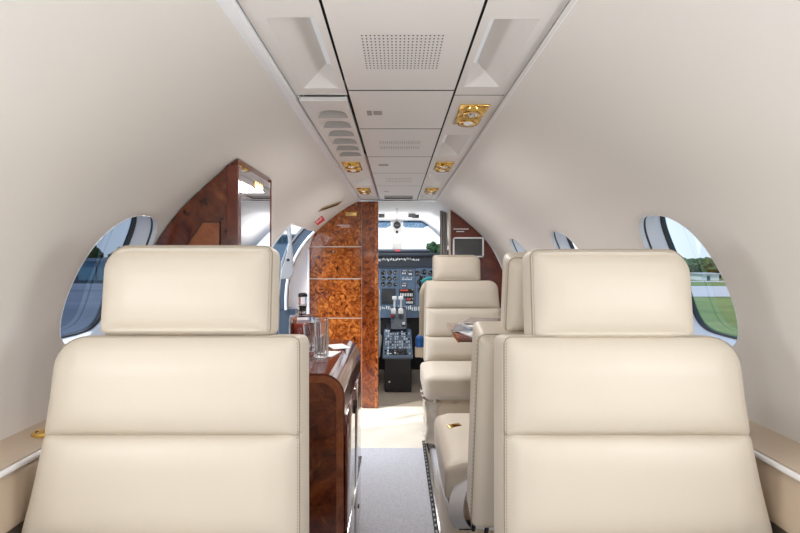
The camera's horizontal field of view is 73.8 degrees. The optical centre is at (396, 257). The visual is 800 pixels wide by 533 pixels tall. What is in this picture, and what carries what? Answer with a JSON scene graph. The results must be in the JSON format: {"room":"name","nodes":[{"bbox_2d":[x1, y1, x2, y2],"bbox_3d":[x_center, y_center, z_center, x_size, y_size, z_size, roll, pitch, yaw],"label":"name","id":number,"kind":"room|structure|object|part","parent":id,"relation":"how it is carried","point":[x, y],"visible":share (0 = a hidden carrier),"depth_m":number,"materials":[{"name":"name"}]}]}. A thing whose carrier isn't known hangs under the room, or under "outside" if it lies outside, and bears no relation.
{"room":"aircraft cabin","nodes":[
{"label":"aircraft cabin","id":0,"kind":"room"},
{"bbox_2d":[0,0,356,439],"bbox_3d":[-0.517,-0.021,0.965,0.498,0.754,5.530,0,0,0],"label":"wall","id":1,"kind":"structure","parent":0,"point":[112,112],"depth_m":1.01,"materials":[{"name":"white plastic"}]},
{"bbox_2d":[6,520,23,532],"bbox_3d":[-0.700,0.712,0.515,0.020,0.664,4.630,0,0,0],"label":"baseboard","id":2,"kind":"structure","parent":1,"relation":"attached to","point":[18,528],"depth_m":0.97,"materials":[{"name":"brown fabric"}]},
{"bbox_2d":[0,420,45,532],"bbox_3d":[-0.720,0.416,-0.155,0.096,0.128,3.290,0,0,0],"label":"trim","id":3,"kind":"structure","parent":1,"relation":"attached to","point":[20,451],"depth_m":0.97,"materials":[{"name":"beige"}]},
{"bbox_2d":[31,428,45,437],"bbox_3d":[-0.722,0.357,1.090,0.045,0.009,0.045,0,0,0],"label":"ashtray","id":4,"kind":"object","parent":3,"relation":"in","point":[40,433],"visible":0.62,"depth_m":1.07,"materials":[{"name":"gold metal"}]},
{"bbox_2d":[60,216,156,343],"bbox_3d":[-0.739,0.037,1.354,0.195,0.354,0.314,0,0,0],"label":"window","id":5,"kind":"structure","parent":1,"relation":"in","point":[81,314],"depth_m":1.41,"materials":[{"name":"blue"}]},
{"bbox_3d":[-0.767,0.029,1.353,0.128,0.330,0.292,0,0,0],"label":"pane","id":6,"kind":"part","parent":5,"relation":"part of","materials":[{"name":"clear glass"}]},
{"bbox_2d":[272,224,314,333],"bbox_3d":[-0.712,0.381,3.248,0.307,1.326,0.849,0,0,0],"label":"door","id":7,"kind":"structure","parent":1,"relation":"in","point":[303,235],"depth_m":3.64,"materials":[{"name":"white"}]},
{"bbox_3d":[-0.664,0.086,2.840,0.207,0.539,0.012,0,0,0],"label":"edge trim","id":8,"kind":"part","parent":7,"relation":"part of","materials":[{"name":"white"}]},
{"bbox_3d":[-0.623,-0.031,3.035,0.068,0.300,0.030,0,0,0],"label":"hinge arm","id":9,"kind":"part","parent":7,"relation":"part of","materials":[{"name":"grey"}]},
{"bbox_3d":[-0.665,0.085,3.652,0.212,0.542,0.018,0,0,0],"label":"edge trim","id":10,"kind":"part","parent":7,"relation":"part of","materials":[{"name":"white metal"}]},
{"bbox_2d":[288,235,313,313],"bbox_3d":[-0.665,0.429,3.706,0.181,1.219,0.032,0,0,0],"label":"trim","id":11,"kind":"structure","parent":1,"relation":"attached to","point":[300,280],"depth_m":3.70,"materials":[{"name":"white plastic"}]},
{"bbox_2d":[315,216,324,224],"bbox_3d":[-0.491,-0.241,3.364,0.074,0.070,0.040,0,0,0],"label":"exit sign","id":12,"kind":"object","parent":1,"relation":"attached to","point":[321,219],"visible":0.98,"depth_m":3.36,"materials":[{"name":"red plastic"}]},
{"bbox_2d":[319,202,341,211],"bbox_3d":[-0.401,-0.312,3.240,0.033,0.083,0.258,0,0,20],"label":"placard","id":13,"kind":"object","parent":1,"relation":"attached to","point":[337,204],"visible":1,"depth_m":3.23,"materials":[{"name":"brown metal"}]},
{"bbox_2d":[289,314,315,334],"bbox_3d":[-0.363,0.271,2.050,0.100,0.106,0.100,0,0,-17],"label":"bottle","id":14,"kind":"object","parent":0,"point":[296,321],"depth_m":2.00,"materials":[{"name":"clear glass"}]},
{"bbox_2d":[390,221,402,248],"bbox_3d":[0.000,0.322,5.200,1.240,1.444,0.120,0,0,0],"label":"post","id":15,"kind":"structure","parent":0,"point":[396,237],"depth_m":5.14,"materials":[{"name":"white plastic"}]},
{"bbox_2d":[393,222,400,232],"bbox_3d":[0.000,-0.293,5.110,0.068,0.112,0.060,0,0,0],"label":"compass","id":16,"kind":"object","parent":15,"relation":"attached to","point":[396,225],"visible":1,"depth_m":5.08,"materials":[{"name":"black"}]},
{"bbox_2d":[216,0,577,201],"bbox_3d":[0.010,-0.435,0.970,0.620,0.082,5.540,0,0,0],"label":"ceiling","id":17,"kind":"structure","parent":0,"point":[380,85],"depth_m":1.17,"materials":[{"name":"grey plastic"}]},
{"bbox_3d":[-0.267,-0.406,0.963,0.026,0.024,5.525,0,0,0],"label":"edge rail","id":18,"kind":"part","parent":17,"relation":"part of","materials":[{"name":"white plastic"}]},
{"bbox_3d":[-0.188,-0.406,0.565,0.128,0.001,1.524,0,0,0],"label":"panel","id":19,"kind":"part","parent":17,"relation":"part of","materials":[{"name":"white plastic"}]},
{"bbox_2d":[300,80,364,158],"bbox_3d":[-0.186,-0.423,1.735,0.120,0.054,0.780,0,0,0],"label":"ceiling panel","id":20,"kind":"object","parent":17,"relation":"on","point":[334,120],"depth_m":1.61,"materials":[{"name":"white plastic"}]},
{"bbox_2d":[341,162,362,172],"bbox_3d":[-0.196,-0.396,2.345,0.078,0.020,0.200,0,0,0],"label":"ceiling vent","id":21,"kind":"object","parent":17,"relation":"in","point":[353,167],"visible":1,"depth_m":2.29,"materials":[{"name":"gold metal"}]},
{"bbox_3d":[-0.188,-0.406,2.942,0.128,0.001,1.559,0,0,0],"label":"panel","id":22,"kind":"part","parent":17,"relation":"part of","materials":[{"name":"white plastic"}]},
{"bbox_2d":[357,188,371,194],"bbox_3d":[-0.196,-0.396,3.190,0.078,0.020,0.200,0,0,0],"label":"ceiling vent","id":23,"kind":"object","parent":17,"relation":"in","point":[364,191],"visible":1,"depth_m":3.13,"materials":[{"name":"gold metal"}]},
{"bbox_3d":[0.010,-0.406,3.362,0.257,0.001,0.716,0,0,0],"label":"panel","id":24,"kind":"part","parent":17,"relation":"part of","materials":[{"name":"white plastic"}]},
{"bbox_3d":[0.010,-0.413,3.565,0.194,0.002,0.194,0,0,0],"label":"recess plate","id":25,"kind":"part","parent":17,"relation":"part of","materials":[{"name":"grey"}]},
{"bbox_3d":[0.010,-0.406,2.776,0.257,0.001,0.438,0,0,0],"label":"panel","id":26,"kind":"part","parent":17,"relation":"part of","materials":[{"name":"white plastic"}]},
{"bbox_3d":[0.010,-0.406,2.345,0.257,0.001,0.406,0,0,0],"label":"panel","id":27,"kind":"part","parent":17,"relation":"part of","materials":[{"name":"white plastic"}]},
{"bbox_2d":[380,141,419,148],"bbox_3d":[0.010,-0.405,1.915,0.141,0.001,0.144,0,0,0],"label":"ceiling vent","id":28,"kind":"object","parent":17,"relation":"in","point":[383,141],"depth_m":1.94,"materials":[{"name":"white plastic"}]},
{"bbox_3d":[0.010,-0.406,1.907,0.257,0.001,0.453,0,0,0],"label":"panel","id":29,"kind":"part","parent":17,"relation":"part of","materials":[{"name":"white plastic"}]},
{"bbox_3d":[0.010,-0.406,1.484,0.257,0.001,0.375,0,0,0],"label":"panel","id":30,"kind":"part","parent":17,"relation":"part of","materials":[{"name":"white plastic"}]},
{"bbox_2d":[361,35,443,68],"bbox_3d":[0.010,-0.405,1.055,0.152,0.001,0.171,0,0,0],"label":"ceiling vent","id":31,"kind":"object","parent":17,"relation":"in","point":[361,35],"depth_m":1.04,"materials":[{"name":"white plastic"}]},
{"bbox_3d":[0.010,-0.406,0.821,0.257,0.001,0.933,0,0,0],"label":"panel","id":32,"kind":"part","parent":17,"relation":"part of","materials":[{"name":"white plastic"}]},
{"bbox_2d":[424,188,438,194],"bbox_3d":[0.204,-0.396,3.190,0.078,0.020,0.200,0,0,0],"label":"ceiling vent","id":33,"kind":"object","parent":17,"relation":"in","point":[430,191],"visible":1,"depth_m":3.13,"materials":[{"name":"gold metal"}]},
{"bbox_3d":[0.208,-0.406,3.112,0.128,0.001,1.219,0,0,0],"label":"panel","id":34,"kind":"part","parent":17,"relation":"part of","materials":[{"name":"white plastic"}]},
{"bbox_2d":[433,162,454,172],"bbox_3d":[0.204,-0.396,2.345,0.078,0.020,0.200,0,0,0],"label":"ceiling vent","id":35,"kind":"object","parent":17,"relation":"in","point":[441,167],"visible":1,"depth_m":2.29,"materials":[{"name":"gold metal"}]},
{"bbox_3d":[0.208,-0.406,1.915,0.128,0.001,1.164,0,0,0],"label":"panel","id":36,"kind":"part","parent":17,"relation":"part of","materials":[{"name":"white plastic"}]},
{"bbox_2d":[453,104,489,126],"bbox_3d":[0.207,-0.396,1.505,0.078,0.020,0.200,0,0,0],"label":"ceiling vent","id":37,"kind":"object","parent":17,"relation":"in","point":[468,115],"visible":1,"depth_m":1.46,"materials":[{"name":"gold metal"}]},
{"bbox_3d":[0.287,-0.406,0.963,0.026,0.024,5.525,0,0,0],"label":"edge rail","id":38,"kind":"part","parent":17,"relation":"part of","materials":[{"name":"white plastic"}]},
{"bbox_3d":[0.208,-0.406,0.565,0.128,0.001,1.524,0,0,0],"label":"panel","id":39,"kind":"part","parent":17,"relation":"part of","materials":[{"name":"white plastic"}]},
{"bbox_2d":[357,370,437,532],"bbox_3d":[-0.040,1.059,1.770,1.520,0.030,7.260,0,0,0],"label":"floor","id":40,"kind":"structure","parent":0,"point":[395,498],"depth_m":2.68,"materials":[{"name":"carpet"}]},
{"bbox_2d":[21,245,308,532],"bbox_3d":[-0.436,0.510,0.724,0.542,1.068,0.727,0,0,0],"label":"chair","id":41,"kind":"object","parent":40,"relation":"on","point":[190,413],"visible":1,"depth_m":0.94,"materials":[{"name":"beige leather"}]},
{"bbox_3d":[-0.436,0.405,0.989,0.542,0.520,0.150,0,-6,0],"label":"backrest","id":42,"kind":"part","parent":41,"relation":"part of","materials":[{"name":"beige leather"}]},
{"bbox_2d":[156,158,271,246],"bbox_3d":[-0.601,0.380,1.685,0.323,1.322,0.382,0,0,0],"label":"wardrobe","id":43,"kind":"object","parent":40,"relation":"on","point":[234,208],"visible":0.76,"depth_m":1.50,"materials":[{"name":"brown wood"}]},
{"bbox_3d":[-0.585,0.100,1.503,0.175,0.400,0.014,0,0,0],"label":"door","id":44,"kind":"part","parent":43,"relation":"part of","materials":[{"name":"brown wood"}]},
{"bbox_2d":[240,166,269,245],"bbox_3d":[-0.445,0.034,1.688,0.004,0.592,0.352,0,0,0],"label":"mirror","id":45,"kind":"object","parent":43,"relation":"attached to","point":[254,186],"depth_m":1.66,"materials":[{"name":"white mirror"}]},
{"bbox_3d":[-0.445,0.384,1.870,0.010,1.315,0.012,0,0,0],"label":"edge trim","id":46,"kind":"part","parent":43,"relation":"part of","materials":[{"name":"brown wood"}]},
{"bbox_2d":[288,201,378,407],"bbox_3d":[-0.447,0.322,3.739,0.634,1.437,0.086,0,0,0],"label":"divider","id":47,"kind":"object","parent":40,"relation":"on","point":[344,252],"visible":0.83,"depth_m":3.73,"materials":[{"name":"brown wood"}]},
{"bbox_3d":[-0.506,0.282,3.734,0.515,0.268,0.016,0,0,0],"label":"panel","id":48,"kind":"part","parent":47,"relation":"part of","materials":[{"name":"brown wood"}]},
{"bbox_3d":[-0.499,0.033,3.734,0.500,0.217,0.016,0,0,0],"label":"panel","id":49,"kind":"part","parent":47,"relation":"part of","materials":[{"name":"brown wood"}]},
{"bbox_3d":[-0.451,-0.239,3.734,0.404,0.314,0.016,0,0,0],"label":"panel","id":50,"kind":"part","parent":47,"relation":"part of","materials":[{"name":"brown wood"}]},
{"bbox_3d":[-0.457,0.732,3.734,0.416,0.618,0.016,0,0,0],"label":"panel","id":51,"kind":"part","parent":47,"relation":"part of","materials":[{"name":"brown wood"}]},
{"bbox_3d":[-0.322,-0.307,3.724,0.077,0.029,0.005,0,0,0],"label":"name plate","id":52,"kind":"part","parent":47,"relation":"part of","materials":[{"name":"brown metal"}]},
{"bbox_2d":[309,339,361,532],"bbox_3d":[-0.397,0.683,1.815,0.517,0.716,0.631,0,0,0],"label":"credenza","id":53,"kind":"object","parent":40,"relation":"on","point":[335,458],"visible":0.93,"depth_m":1.50,"materials":[{"name":"brown wood"}]},
{"bbox_2d":[289,293,315,334],"bbox_3d":[-0.363,0.229,2.050,0.100,0.190,0.100,0,0,-17],"label":"decanter","id":54,"kind":"object","parent":53,"relation":"on","point":[296,321],"visible":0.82,"depth_m":2.01,"materials":[{"name":"clear glass"}]},
{"bbox_2d":[303,323,314,351],"bbox_3d":[-0.302,0.277,1.860,0.053,0.096,0.054,0,0,0],"label":"drinking glass","id":55,"kind":"object","parent":53,"relation":"on","point":[308,328],"visible":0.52,"depth_m":1.84,"materials":[{"name":"clear glass"}]},
{"bbox_2d":[314,318,328,358],"bbox_3d":[-0.245,0.261,1.730,0.049,0.128,0.050,0,0,0],"label":"drinking glass","id":56,"kind":"object","parent":53,"relation":"on","point":[321,325],"visible":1,"depth_m":1.71,"materials":[{"name":"clear glass"}]},
{"bbox_2d":[314,351,340,356],"bbox_3d":[-0.235,0.324,1.800,0.064,0.002,0.100,0,0,12],"label":"napkin","id":57,"kind":"object","parent":53,"relation":"on","point":[331,353],"visible":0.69,"depth_m":1.80,"materials":[{"name":"white paper"}]},
{"bbox_2d":[309,339,359,435],"bbox_3d":[-0.295,0.412,1.815,0.296,0.175,0.630,0,0,0],"label":"countertop","id":58,"kind":"structure","parent":53,"relation":"on","point":[344,367],"depth_m":1.68,"materials":[{"name":"brown wood"}]},
{"bbox_2d":[329,344,349,348],"bbox_3d":[-0.215,0.324,1.950,0.064,0.002,0.100,0,0,-23],"label":"napkin","id":59,"kind":"object","parent":53,"relation":"on","point":[333,346],"visible":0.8,"depth_m":1.94,"materials":[{"name":"white paper"}]},
{"bbox_3d":[-0.146,0.618,1.665,0.009,0.335,0.270,0,0,0],"label":"door","id":60,"kind":"part","parent":53,"relation":"part of","materials":[{"name":"brown wood"}]},
{"bbox_3d":[-0.147,0.904,1.665,0.008,0.179,0.270,0,0,0],"label":"drawer","id":61,"kind":"part","parent":53,"relation":"part of","materials":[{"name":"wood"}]},
{"bbox_3d":[-0.144,0.798,1.820,0.011,0.017,0.620,0,0,0],"label":"moulding","id":62,"kind":"part","parent":53,"relation":"part of","materials":[{"name":"silver metal"}]},
{"bbox_3d":[-0.146,0.618,1.965,0.009,0.335,0.270,0,0,0],"label":"door","id":63,"kind":"part","parent":53,"relation":"part of","materials":[{"name":"brown wood"}]},
{"bbox_3d":[-0.147,0.904,1.965,0.008,0.179,0.270,0,0,0],"label":"drawer","id":64,"kind":"part","parent":53,"relation":"part of","materials":[{"name":"wood"}]},
{"bbox_2d":[379,290,381,357],"bbox_3d":[-0.355,0.599,4.501,0.440,0.889,0.598,0,0,0],"label":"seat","id":65,"kind":"object","parent":40,"relation":"on","point":[380,336],"visible":0.13,"depth_m":4.28,"materials":[{"name":"white"}]},
{"bbox_3d":[-0.355,0.484,4.303,0.440,0.660,0.124,0,8,0],"label":"backrest","id":66,"kind":"part","parent":65,"relation":"part of","materials":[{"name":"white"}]},
{"bbox_2d":[383,296,412,391],"bbox_3d":[0.006,0.689,4.539,0.236,0.707,0.782,0,0,0],"label":"pedestal","id":67,"kind":"object","parent":40,"relation":"on","point":[397,343],"visible":1,"depth_m":4.23,"materials":[{"name":"black metal"}]},
{"bbox_3d":[0.007,0.350,4.670,0.098,0.030,0.040,0,0,0],"label":"throttle knob","id":68,"kind":"part","parent":67,"relation":"part of","materials":[{"name":"white"}]},
{"bbox_3d":[0.005,0.694,4.406,0.206,0.138,0.428,0,0,0],"label":"knob","id":69,"kind":"part","parent":67,"relation":"part of","materials":[{"name":"black plastic"}]},
{"bbox_2d":[379,249,439,369],"bbox_3d":[0.000,0.481,5.045,1.160,1.126,0.290,0,0,0],"label":"panel","id":70,"kind":"object","parent":40,"relation":"on","point":[400,270],"visible":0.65,"depth_m":4.96,"materials":[{"name":"blue metal"}]},
{"bbox_3d":[0.000,0.773,5.005,1.120,0.542,0.030,0,0,0],"label":"kick panel","id":71,"kind":"part","parent":70,"relation":"part of","materials":[{"name":"black plastic"}]},
{"bbox_3d":[0.000,0.033,4.963,1.140,0.102,0.055,0,0,0],"label":"annunciator panel","id":72,"kind":"part","parent":70,"relation":"part of","materials":[{"name":"grey plastic"}]},
{"bbox_2d":[418,276,422,288],"bbox_3d":[0.340,0.233,4.866,0.297,0.153,0.172,0,0,0],"label":"yoke","id":73,"kind":"object","parent":70,"relation":"attached to","point":[420,277],"visible":0.13,"depth_m":4.79,"materials":[{"name":"black plastic"}]},
{"bbox_2d":[418,282,424,361],"bbox_3d":[0.400,0.599,4.501,0.440,0.889,0.598,0,0,0],"label":"seat","id":74,"kind":"object","parent":40,"relation":"on","point":[422,290],"visible":0.12,"depth_m":4.25,"materials":[{"name":"beige leather"}]},
{"bbox_2d":[415,335,423,356],"bbox_3d":[0.179,0.668,4.050,0.085,0.163,0.062,0,0,0],"label":"water bottle","id":75,"kind":"object","parent":74,"relation":"attached to","point":[419,348],"visible":0.91,"depth_m":4.02,"materials":[{"name":"blue plastic"}]},
{"bbox_2d":[421,277,431,282],"bbox_3d":[0.234,0.168,4.100,0.106,0.050,0.032,0,0,0],"label":"cloth","id":76,"kind":"object","parent":74,"relation":"on","point":[426,278],"visible":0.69,"depth_m":4.09,"materials":[{"name":"teal fabric"}]},
{"bbox_2d":[422,441,441,532],"bbox_3d":[0.159,1.036,2.260,0.034,0.016,1.520,0,0,0],"label":"track","id":77,"kind":"object","parent":40,"relation":"on","point":[433,495],"visible":0.91,"depth_m":2.37,"materials":[{"name":"silver metal"}]},
{"bbox_2d":[420,255,500,443],"bbox_3d":[0.430,0.512,3.179,0.589,1.064,0.650,0,0,0],"label":"chair","id":78,"kind":"object","parent":40,"relation":"on","point":[455,293],"visible":0.7,"depth_m":3.34,"materials":[{"name":"beige leather"}]},
{"bbox_2d":[420,361,470,399],"bbox_3d":[0.412,0.695,3.065,0.540,0.146,0.420,0,0,0],"label":"seat cushion","id":79,"kind":"object","parent":78,"relation":"on","point":[440,380],"depth_m":2.87,"materials":[{"name":"beige leather"}]},
{"bbox_3d":[0.412,0.822,3.115,0.380,0.125,0.440,0,0,0],"label":"seat","id":80,"kind":"part","parent":78,"relation":"part of","materials":[{"name":"beige leather"}]},
{"bbox_3d":[0.448,0.404,3.411,0.554,0.520,0.150,0,-5,0],"label":"backrest","id":81,"kind":"part","parent":78,"relation":"part of","materials":[{"name":"beige leather"}]},
{"bbox_2d":[448,210,502,307],"bbox_3d":[0.564,0.351,3.751,0.400,1.379,0.058,0,0,0],"label":"divider","id":82,"kind":"object","parent":40,"relation":"on","point":[490,267],"visible":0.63,"depth_m":3.73,"materials":[{"name":"brown wood"}]},
{"bbox_3d":[0.369,0.351,3.751,0.010,1.379,0.058,0,0,0],"label":"edge trim","id":83,"kind":"part","parent":82,"relation":"part of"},
{"bbox_2d":[453,237,483,256],"bbox_3d":[0.497,-0.075,3.719,0.215,0.140,0.012,0,0,0],"label":"screen","id":84,"kind":"object","parent":82,"relation":"attached to","point":[461,245],"visible":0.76,"depth_m":3.72,"materials":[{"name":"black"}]},
{"bbox_2d":[434,252,527,532],"bbox_3d":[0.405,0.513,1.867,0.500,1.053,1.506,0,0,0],"label":"chair","id":85,"kind":"object","parent":40,"relation":"on","point":[466,451],"visible":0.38,"depth_m":1.20,"materials":[{"name":"beige leather"}]},
{"bbox_2d":[434,413,469,500],"bbox_3d":[0.405,0.725,2.000,0.500,0.146,0.560,0,0,0],"label":"seat cushion","id":86,"kind":"object","parent":85,"relation":"on","point":[451,444],"depth_m":1.87,"materials":[{"name":"beige leather"}]},
{"bbox_2d":[447,423,461,427],"bbox_3d":[0.225,0.659,2.070,0.064,0.025,0.056,0,0,-29],"label":"belt buckle","id":87,"kind":"object","parent":85,"relation":"on","point":[454,424],"visible":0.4,"depth_m":2.07,"materials":[{"name":"gold metal"}]},
{"bbox_2d":[448,479,470,529],"bbox_3d":[0.231,0.776,1.723,0.079,0.172,0.166,0,0,30],"label":"belt","id":88,"kind":"object","parent":85,"relation":"attached to","point":[458,494],"visible":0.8,"depth_m":1.67,"materials":[{"name":"grey"}]},
{"bbox_3d":[0.407,0.825,1.970,0.385,0.070,0.460,0,0,0],"label":"seat","id":89,"kind":"part","parent":85,"relation":"part of","materials":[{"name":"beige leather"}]},
{"bbox_2d":[471,524,475,531],"bbox_3d":[0.243,0.801,1.654,0.020,0.082,0.051,0,0,22],"label":"seat leg","id":90,"kind":"object","parent":85,"relation":"attached to","point":[473,527],"visible":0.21,"depth_m":1.64,"materials":[{"name":"black metal"}]},
{"bbox_3d":[0.405,0.386,1.236,0.466,0.475,0.138,0,12,0],"label":"backrest","id":91,"kind":"part","parent":85,"relation":"part of","materials":[{"name":"beige leather"}]},
{"bbox_2d":[494,249,772,532],"bbox_3d":[0.444,0.513,0.724,0.525,1.061,0.727,0,0,0],"label":"chair","id":92,"kind":"object","parent":40,"relation":"on","point":[611,415],"visible":1,"depth_m":0.94,"materials":[{"name":"beige leather"}]},
{"bbox_2d":[315,201,482,236],"bbox_3d":[0.000,-0.251,4.490,1.212,0.302,1.520,0,0,0],"label":"ceiling","id":93,"kind":"structure","parent":0,"point":[428,212],"depth_m":4.32,"materials":[{"name":"white plastic"}]},
{"bbox_2d":[379,221,390,227],"bbox_3d":[-0.177,-0.328,5.120,0.245,0.079,0.010,0,0,0],"label":"sun visor","id":94,"kind":"object","parent":93,"relation":"attached to","point":[382,224],"visible":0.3,"depth_m":5.12,"materials":[{"name":"blue plastic"}]},
{"bbox_2d":[403,221,427,227],"bbox_3d":[0.177,-0.328,5.120,0.245,0.079,0.010,0,0,0],"label":"sun visor","id":95,"kind":"object","parent":93,"relation":"attached to","point":[407,224],"visible":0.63,"depth_m":5.12,"materials":[{"name":"blue plastic"}]},
{"bbox_2d":[410,229,428,230],"bbox_3d":[0.210,-0.266,5.080,0.181,0.024,0.016,0,0,0],"label":"handle","id":96,"kind":"object","parent":93,"relation":"attached to","point":[410,229],"visible":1,"depth_m":5.07,"materials":[{"name":"white"}]},
{"bbox_2d":[440,210,447,254],"bbox_3d":[0.333,0.337,3.788,0.055,1.354,0.047,0,0,0],"label":"curtain","id":97,"kind":"object","parent":93,"relation":"hanging from","point":[443,215],"visible":0.27,"depth_m":3.77,"materials":[{"name":"grey fabric"}]},
{"bbox_2d":[436,0,799,442],"bbox_3d":[0.517,-0.021,0.965,0.498,0.754,5.530,0,0,0],"label":"wall","id":98,"kind":"structure","parent":0,"point":[686,112],"depth_m":1.03,"materials":[{"name":"white plastic"}]},
{"bbox_2d":[447,323,471,342],"bbox_3d":[0.464,0.396,2.490,0.417,0.128,0.540,0,0,0],"label":"folding table","id":99,"kind":"object","parent":98,"relation":"attached to","point":[459,337],"visible":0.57,"depth_m":2.30,"materials":[{"name":"brown wood"}]},
{"bbox_3d":[0.260,0.344,2.490,0.010,0.024,0.500,0,0,0],"label":"edge rail","id":100,"kind":"part","parent":99,"relation":"part of","materials":[{"name":"brown wood"}]},
{"bbox_2d":[459,332,471,336],"bbox_3d":[0.370,0.331,2.360,0.172,0.005,0.222,0,0,-14],"label":"magazine","id":101,"kind":"object","parent":99,"relation":"on","point":[469,334],"visible":0.07,"depth_m":2.32,"materials":[{"name":"white paper"}]},
{"bbox_2d":[453,324,472,331],"bbox_3d":[0.350,0.326,2.470,0.172,0.005,0.222,0,0,9],"label":"magazine","id":102,"kind":"object","parent":101,"relation":"on","point":[457,328],"visible":0.36,"depth_m":2.41,"materials":[{"name":"white paper"}]},
{"bbox_2d":[458,322,473,328],"bbox_3d":[0.400,0.321,2.550,0.172,0.005,0.222,0,0,-6],"label":"magazine","id":103,"kind":"object","parent":102,"relation":"on","point":[461,323],"visible":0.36,"depth_m":2.55,"materials":[{"name":"white paper"}]},
{"bbox_2d":[510,239,525,251],"bbox_3d":[0.739,0.037,2.979,0.195,0.354,0.314,0,0,0],"label":"window","id":104,"kind":"structure","parent":98,"relation":"in","point":[516,246],"depth_m":3.11,"materials":[{"name":"white"}]},
{"bbox_2d":[551,232,577,248],"bbox_3d":[0.739,0.037,2.159,0.195,0.354,0.314,0,0,0],"label":"window","id":105,"kind":"structure","parent":98,"relation":"in","point":[560,241],"depth_m":2.29,"materials":[{"name":"white"}]},
{"bbox_2d":[500,310,799,532],"bbox_3d":[0.720,0.416,0.950,0.096,0.128,5.500,0,0,0],"label":"trim","id":106,"kind":"structure","parent":98,"relation":"attached to","point":[777,456],"depth_m":0.96,"materials":[{"name":"beige"}]},
{"bbox_2d":[639,215,737,346],"bbox_3d":[0.739,0.037,1.339,0.195,0.354,0.314,0,0,0],"label":"window","id":107,"kind":"structure","parent":98,"relation":"in","point":[654,232],"depth_m":1.46,"materials":[{"name":"white"}]},
{"bbox_2d":[770,520,787,532],"bbox_3d":[0.700,0.712,0.965,0.020,0.664,5.530,0,0,0],"label":"baseboard","id":108,"kind":"structure","parent":98,"relation":"attached to","point":[775,528],"depth_m":0.97,"materials":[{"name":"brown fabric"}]},
{"label":"outside","id":109,"kind":"structure","parent":0,"visible":0},
{"bbox_2d":[691,277,737,335],"bbox_3d":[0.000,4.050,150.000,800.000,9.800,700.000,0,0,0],"label":"ground","id":110,"kind":"structure","parent":109,"point":[718,313],"depth_m":22.58,"materials":[{"name":"green plant"}]},
{"bbox_2d":[682,257,700,272],"bbox_3d":[42.824,1.840,80.593,5.488,3.931,5.649,0,0,0],"label":"tree","id":111,"kind":"object","parent":110,"relation":"on","point":[692,260],"visible":0.09,"depth_m":78.89,"materials":[{"name":"green plant"}]},
{"bbox_2d":[686,261,698,272],"bbox_3d":[39.093,1.784,75.010,6.174,2.730,4.767,0,0,0],"label":"tree","id":112,"kind":"object","parent":110,"relation":"on","point":[692,266],"visible":0.11,"depth_m":73.50,"materials":[{"name":"green plant"}]},
{"bbox_2d":[690,273,719,280],"bbox_3d":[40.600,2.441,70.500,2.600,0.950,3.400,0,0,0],"label":"building","id":113,"kind":"structure","parent":110,"relation":"on","point":[693,276],"depth_m":69.00,"materials":[{"name":"white"}]},
{"bbox_2d":[695,257,721,278],"bbox_3d":[47.006,1.705,79.494,5.694,3.783,5.069,0,0,0],"label":"tree","id":114,"kind":"object","parent":110,"relation":"on","point":[707,265],"visible":0.44,"depth_m":78.00,"materials":[{"name":"green plant"}]},
{"bbox_3d":[0.440,0.315,2.420,0.172,0.005,0.222,0,0,-29],"label":"magazine","id":115,"kind":"object","parent":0,"visible":0},
{"bbox_2d":[463,317,500,322],"bbox_3d":[0.430,0.310,2.640,0.172,0.005,0.222,0,0,17],"label":"magazine","id":116,"kind":"object","parent":115,"relation":"on","point":[471,319],"visible":0.54,"depth_m":2.67,"materials":[{"name":"white paper"}]},
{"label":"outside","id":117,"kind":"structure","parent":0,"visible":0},
{"bbox_2d":[691,281,723,281],"bbox_3d":[203.000,2.826,64.000,394.000,0.056,4.000,0,0,0],"label":"road","id":118,"kind":"structure","parent":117,"point":[691,281],"depth_m":64.14,"materials":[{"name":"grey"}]},
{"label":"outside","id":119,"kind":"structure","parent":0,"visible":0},
{"bbox_2d":[691,286,729,296],"bbox_3d":[203.000,2.511,41.500,394.000,0.238,17.000,0,0,0],"label":"taxiway","id":120,"kind":"structure","parent":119,"point":[697,291],"depth_m":39.51,"materials":[{"name":"grey concrete"}]},
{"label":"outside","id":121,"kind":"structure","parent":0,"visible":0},
{"bbox_3d":[-197.000,0.964,-69.000,406.000,3.668,262.000,0,0,0],"label":"apron","id":122,"kind":"object","parent":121,"visible":0},
{"bbox_2d":[273,234,299,285],"bbox_3d":[-9.600,0.382,40.950,5.600,4.200,6.500,0,0,0],"label":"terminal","id":123,"kind":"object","parent":122,"relation":"on","point":[281,244],"visible":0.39,"depth_m":38.00,"materials":[{"name":"blue"}]},
{"bbox_2d":[426,241,439,252],"bbox_3d":[4.348,0.451,60.339,2.418,4.693,2.522,0,0,-17],"label":"tree","id":124,"kind":"object","parent":122,"relation":"on","point":[433,247],"visible":0.22,"depth_m":59.48,"materials":[{"name":"green plant"}]}
]}

